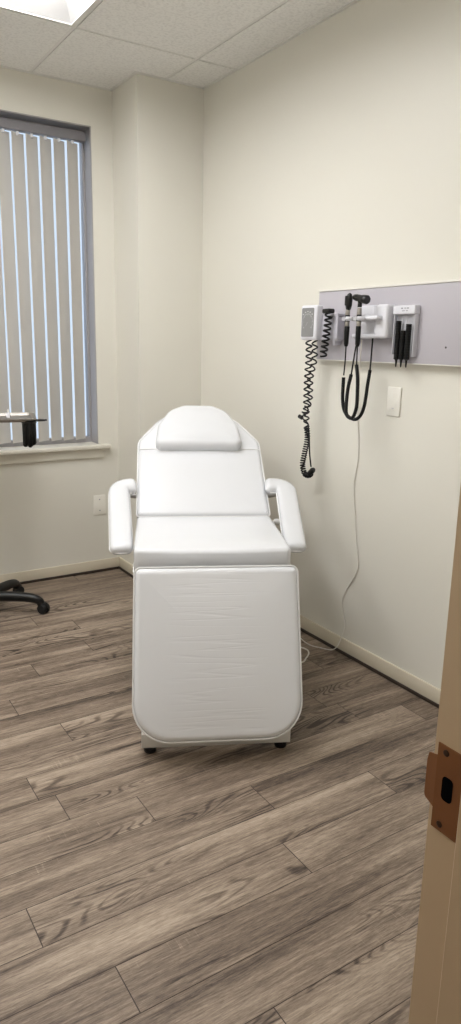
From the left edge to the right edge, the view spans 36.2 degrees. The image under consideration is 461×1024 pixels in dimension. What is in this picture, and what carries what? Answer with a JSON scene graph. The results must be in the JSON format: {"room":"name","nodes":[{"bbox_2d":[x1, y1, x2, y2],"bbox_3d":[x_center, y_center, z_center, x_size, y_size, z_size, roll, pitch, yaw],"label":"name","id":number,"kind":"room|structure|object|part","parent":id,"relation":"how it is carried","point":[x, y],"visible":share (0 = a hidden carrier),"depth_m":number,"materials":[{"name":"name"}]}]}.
{"room":"examination room","nodes":[
{"label":"examination room","id":0,"kind":"room"},
{"bbox_2d":[0,67,119,574],"bbox_3d":[-1.718,-0.933,3.596,3.160,2.976,0.160,-7,16,-31],"label":"wall","id":1,"kind":"structure","parent":0,"point":[48,519],"depth_m":4.09,"materials":[{"name":"paint"}]},
{"bbox_2d":[0,109,110,463],"bbox_3d":[-1.317,-1.157,3.766,1.345,1.812,0.195,-7,16,-31],"label":"window","id":2,"kind":"structure","parent":1,"relation":"in","point":[88,447],"depth_m":4.06,"materials":[{"name":"metal"}]},
{"bbox_2d":[0,117,85,443],"bbox_3d":[-1.321,-1.195,3.752,1.190,1.677,0.050,-7,16,-31],"label":"vertical blind","id":3,"kind":"object","parent":2,"relation":"attached to","point":[16,127],"visible":0.97,"depth_m":3.91,"materials":[{"name":"plastic"}]},
{"bbox_3d":[-1.320,-0.337,3.941,1.345,0.025,0.145,-7,16,-31],"label":"sill","id":4,"kind":"part","parent":2,"relation":"part of","materials":[{"name":"paint"}]},
{"bbox_2d":[0,557,118,582],"bbox_3d":[-1.800,0.459,3.791,2.605,0.075,0.010,-7,16,-31],"label":"baseboard","id":5,"kind":"structure","parent":1,"relation":"attached to","point":[41,573],"depth_m":4.26,"materials":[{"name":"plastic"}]},
{"bbox_2d":[20,566,118,583],"bbox_3d":[-1.798,0.488,3.795,2.605,0.015,0.017,-7,16,-31],"label":"trim","id":6,"kind":"structure","parent":1,"relation":"attached to","point":[117,567],"depth_m":4.29,"materials":[{"name":"brown wood"}]},
{"bbox_2d":[93,495,105,514],"bbox_3d":[-0.799,-0.044,4.313,0.080,0.122,0.008,-7,16,-31],"label":"wall plate","id":7,"kind":"object","parent":1,"relation":"attached to","point":[99,501],"visible":1,"depth_m":4.31,"materials":[{"name":"white plastic"}]},
{"bbox_2d":[119,566,132,577],"bbox_3d":[-0.620,0.382,4.341,0.017,0.015,0.330,-7,16,-31],"label":"trim","id":8,"kind":"structure","parent":1,"relation":"attached to","point":[120,568],"depth_m":4.37,"materials":[{"name":"brown wood"}]},
{"bbox_2d":[119,557,132,574],"bbox_3d":[-0.616,0.352,4.335,0.010,0.075,0.330,-7,16,-31],"label":"baseboard","id":9,"kind":"structure","parent":1,"relation":"attached to","point":[124,564],"depth_m":4.37,"materials":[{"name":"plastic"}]},
{"bbox_2d":[0,0,360,90],"bbox_3d":[-0.665,-1.819,1.857,3.000,0.004,3.450,-7,16,-31],"label":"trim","id":10,"kind":"structure","parent":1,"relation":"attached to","point":[354,1],"depth_m":3.57,"materials":[{"name":"paint"}]},
{"bbox_2d":[112,74,203,564],"bbox_3d":[-0.418,-0.963,4.151,0.415,2.826,0.340,-7,16,-31],"label":"pillar","id":11,"kind":"structure","parent":0,"point":[158,124],"depth_m":3.89,"materials":[{"name":"paint"}]},
{"bbox_2d":[0,0,353,88],"bbox_3d":[-0.660,-1.824,1.828,3.080,0.020,3.560,-7,16,-31],"label":"ceiling","id":12,"kind":"structure","parent":0,"point":[190,28],"depth_m":3.16,"materials":[{"name":"tile"}]},
{"bbox_2d":[0,0,100,27],"bbox_3d":[-0.614,-2.003,2.407,0.604,0.109,1.211,-7,16,-31],"label":"ceiling light","id":13,"kind":"object","parent":12,"relation":"attached to","point":[70,13],"visible":1,"depth_m":2.95,"materials":[{"name":"paint"}]},
{"bbox_2d":[30,0,288,78],"bbox_3d":[-0.665,-1.827,1.855,3.000,0.010,3.450,-7,16,-31],"label":"grid","id":14,"kind":"object","parent":12,"relation":"attached to","point":[284,1],"visible":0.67,"depth_m":3.23,"materials":[{"name":"paint"}]},
{"bbox_2d":[0,569,438,1023],"bbox_3d":[-0.499,1.039,1.638,3.640,0.002,5.459,-7,16,-31],"label":"floor","id":15,"kind":"structure","parent":0,"point":[255,883],"depth_m":2.03,"materials":[{"name":"brown laminate"}]},
{"bbox_2d":[0,412,49,613],"bbox_3d":[-1.261,0.032,3.576,0.642,1.025,0.616,-7,16,-31],"label":"tray stand","id":16,"kind":"object","parent":15,"relation":"on","point":[18,594],"visible":0.99,"depth_m":3.68,"materials":[{"name":"black plastic"}]},
{"bbox_3d":[-1.232,0.412,3.836,0.057,0.072,0.282,5,14,14],"label":"leg","id":17,"kind":"part","parent":16,"relation":"part of","materials":[{"name":"black plastic"}]},
{"bbox_2d":[0,412,35,422],"bbox_3d":[-1.207,-0.465,3.498,0.492,0.019,0.320,-5,15,-23],"label":"tray","id":18,"kind":"object","parent":16,"relation":"on","point":[21,416],"depth_m":3.59,"materials":[{"name":"metal"}]},
{"bbox_3d":[-1.115,0.448,3.695,0.282,0.072,0.057,0,13,-3],"label":"leg","id":19,"kind":"part","parent":16,"relation":"part of","materials":[{"name":"black plastic"}]},
{"bbox_2d":[21,420,36,447],"bbox_3d":[-0.990,-0.386,3.478,0.072,0.131,0.072,-7,16,-31],"label":"holder","id":20,"kind":"object","parent":16,"relation":"attached to","point":[28,427],"visible":0.84,"depth_m":3.46,"materials":[{"name":"black plastic"}]},
{"bbox_2d":[108,406,306,753],"bbox_3d":[-0.101,0.166,2.955,0.826,1.100,1.414,0,14,-6],"label":"chair","id":21,"kind":"object","parent":15,"relation":"on","point":[216,647],"visible":1,"depth_m":2.43,"materials":[{"name":"white leather"}]},
{"bbox_3d":[-0.450,0.009,2.908,0.118,0.214,0.486,0,14,-6],"label":"armrest","id":22,"kind":"part","parent":21,"relation":"part of","materials":[{"name":"white leather"}]},
{"bbox_2d":[156,406,240,450],"bbox_3d":[-0.157,-0.399,3.358,0.397,0.192,0.264,0,14,-6],"label":"headrest pillow","id":23,"kind":"object","parent":21,"relation":"on","point":[184,428],"depth_m":3.28,"materials":[{"name":"white leather"}]},
{"bbox_3d":[-0.142,-0.214,3.283,0.574,0.447,0.593,0,14,-6],"label":"backrest","id":24,"kind":"part","parent":21,"relation":"part of","materials":[{"name":"white leather"}]},
{"bbox_3d":[-0.087,0.119,2.791,0.574,0.108,0.488,0,14,-6],"label":"seat","id":25,"kind":"part","parent":21,"relation":"part of","materials":[{"name":"white leather"}]},
{"bbox_3d":[-0.095,0.691,2.899,0.524,0.052,0.882,0,14,-6],"label":"frame","id":26,"kind":"part","parent":21,"relation":"part of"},
{"bbox_3d":[0.184,0.043,3.042,0.057,0.028,0.028,0,14,-6],"label":"knob","id":27,"kind":"part","parent":21,"relation":"part of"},
{"bbox_3d":[0.239,0.005,2.984,0.136,0.215,0.488,0,14,-6],"label":"armrest","id":28,"kind":"part","parent":21,"relation":"part of","materials":[{"name":"white leather"}]},
{"bbox_2d":[301,647,309,662],"bbox_3d":[0.217,0.625,3.375,0.341,0.022,0.444,5,14,14],"label":"power cord","id":29,"kind":"object","parent":15,"relation":"on","point":[301,647],"visible":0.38,"depth_m":3.26,"materials":[{"name":"white plastic"}]},
{"bbox_2d":[201,0,460,689],"bbox_3d":[1.118,-0.555,2.252,0.160,2.976,5.540,-7,16,-31],"label":"wall","id":30,"kind":"structure","parent":0,"point":[332,157],"depth_m":3.04,"materials":[{"name":"paint"}]},
{"bbox_2d":[301,340,361,649],"bbox_3d":[0.382,-0.072,3.289,0.079,1.424,0.571,-8,16,-35],"label":"power cord","id":31,"kind":"object","parent":30,"relation":"attached to","point":[361,340],"visible":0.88,"depth_m":3.13,"materials":[{"name":"white plastic"}]},
{"bbox_2d":[300,627,438,707],"bbox_3d":[0.629,0.696,3.134,0.017,0.015,3.130,-7,16,-31],"label":"trim","id":32,"kind":"structure","parent":30,"relation":"attached to","point":[417,694],"depth_m":3.12,"materials":[{"name":"brown wood"}]},
{"bbox_2d":[300,615,440,703],"bbox_3d":[0.633,0.666,3.129,0.010,0.075,3.130,-7,16,-31],"label":"baseboard","id":33,"kind":"structure","parent":30,"relation":"attached to","point":[431,692],"depth_m":3.12,"materials":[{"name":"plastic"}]},
{"bbox_2d":[316,279,460,366],"bbox_3d":[0.722,-0.712,2.676,0.034,0.300,1.202,-7,16,-31],"label":"board","id":34,"kind":"object","parent":30,"relation":"attached to","point":[439,331],"visible":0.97,"depth_m":2.66,"materials":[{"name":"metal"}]},
{"bbox_2d":[298,305,344,477],"bbox_3d":[0.392,-0.524,3.146,0.080,0.764,0.243,-7,16,-31],"label":"pressure gauge","id":35,"kind":"object","parent":34,"relation":"attached to","point":[312,321],"visible":1,"depth_m":3.10,"materials":[{"name":"white plastic"}]},
{"bbox_2d":[320,308,334,356],"bbox_3d":[0.411,-0.763,3.018,0.038,0.202,0.061,-7,16,-31],"label":"tube","id":36,"kind":"object","parent":35,"relation":"hanging from","point":[325,312],"visible":1,"depth_m":3.01,"materials":[{"name":"black plastic"}]},
{"bbox_3d":[0.466,-0.790,2.994,0.056,0.102,0.025,-7,16,-31],"label":"bracket arm","id":37,"kind":"part","parent":35,"relation":"part of","materials":[{"name":"grey plastic"}]},
{"bbox_2d":[342,304,394,338],"bbox_3d":[0.541,-0.761,2.820,0.116,0.130,0.213,-7,16,-31],"label":"holder","id":38,"kind":"object","parent":34,"relation":"attached to","point":[377,321],"visible":0.94,"depth_m":2.78,"materials":[{"name":"white plastic"}]},
{"bbox_2d":[344,294,370,419],"bbox_3d":[0.502,-0.626,2.868,0.068,0.494,0.164,0,14,-6],"label":"otoscope","id":39,"kind":"object","parent":38,"relation":"hanging from","point":[365,299],"visible":1,"depth_m":2.83,"materials":[{"name":"black plastic"}]},
{"bbox_3d":[0.496,-0.547,2.890,0.052,0.329,0.167,2,13,3],"label":"cord","id":40,"kind":"part","parent":39,"relation":"part of","materials":[{"name":"black rubber"}]},
{"bbox_3d":[0.508,-0.722,2.811,0.021,0.126,0.021,-7,16,-31],"label":"handle","id":41,"kind":"part","parent":39,"relation":"part of","materials":[{"name":"black plastic"}]},
{"bbox_2d":[341,293,373,420],"bbox_3d":[0.509,-0.622,2.852,0.131,0.506,0.071,6,14,21],"label":"ophthalmoscope","id":42,"kind":"object","parent":38,"relation":"hanging from","point":[348,299],"visible":0.91,"depth_m":2.85,"materials":[{"name":"black plastic"}]},
{"bbox_3d":[0.472,-0.736,2.867,0.021,0.126,0.021,-7,16,-31],"label":"handle","id":43,"kind":"part","parent":42,"relation":"part of","materials":[{"name":"black plastic"}]},
{"bbox_3d":[0.509,-0.538,2.870,0.127,0.334,0.070,6,14,20],"label":"cord","id":44,"kind":"part","parent":42,"relation":"part of","materials":[{"name":"black rubber"}]},
{"bbox_2d":[364,315,382,319],"bbox_3d":[0.565,-0.771,2.810,0.075,0.018,0.130,-7,16,-31],"label":"shelf","id":45,"kind":"object","parent":38,"relation":"attached to","point":[366,317],"depth_m":2.76,"materials":[{"name":"white plastic"}]},
{"bbox_2d":[391,305,419,356],"bbox_3d":[0.669,-0.693,2.709,0.031,0.191,0.114,-7,16,-31],"label":"dispenser","id":46,"kind":"object","parent":34,"relation":"attached to","point":[408,314],"visible":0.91,"depth_m":2.69,"materials":[{"name":"white plastic"}]},
{"bbox_2d":[393,321,401,366],"bbox_3d":[0.647,-0.651,2.740,0.022,0.174,0.021,-7,16,-31],"label":"stack","id":47,"kind":"object","parent":46,"relation":"in","point":[398,323],"visible":0.96,"depth_m":2.73,"materials":[{"name":"black plastic"}]},
{"bbox_2d":[398,330,404,366],"bbox_3d":[0.661,-0.628,2.723,0.022,0.138,0.021,-7,16,-31],"label":"stack","id":48,"kind":"object","parent":46,"relation":"in","point":[402,333],"visible":0.99,"depth_m":2.71,"materials":[{"name":"black plastic"}]},
{"bbox_2d":[403,324,411,367],"bbox_3d":[0.675,-0.634,2.697,0.022,0.162,0.021,-7,16,-31],"label":"stack","id":49,"kind":"object","parent":46,"relation":"in","point":[408,326],"visible":1,"depth_m":2.69,"materials":[{"name":"black plastic"}]},
{"bbox_3d":[0.680,-0.672,2.691,0.003,0.138,0.030,-7,16,-31],"label":"slot rail","id":50,"kind":"part","parent":46,"relation":"part of","materials":[{"name":"grey plastic"}]},
{"bbox_2d":[386,387,401,416],"bbox_3d":[0.660,-0.446,2.857,0.008,0.116,0.074,-7,16,-31],"label":"light switch","id":51,"kind":"object","parent":30,"relation":"attached to","point":[394,393],"visible":1,"depth_m":2.85,"materials":[{"name":"white plastic"}]},
{"bbox_3d":[0.194,-0.189,0.644,3.160,2.976,0.130,-7,16,-31],"label":"wall","id":52,"kind":"structure","parent":0,"visible":0},
{"bbox_2d":[408,486,460,1023],"bbox_3d":[-0.080,0.194,0.570,1.027,2.155,0.174,-7,16,-31],"label":"door","id":53,"kind":"structure","parent":52,"relation":"in","point":[436,982],"depth_m":0.91,"materials":[{"name":"paint"}]},
{"bbox_3d":[0.274,0.356,0.909,0.004,0.122,0.060,-7,16,-31],"label":"strike plate","id":54,"kind":"part","parent":53,"relation":"part of","materials":[{"name":"brown metal"}]}
]}

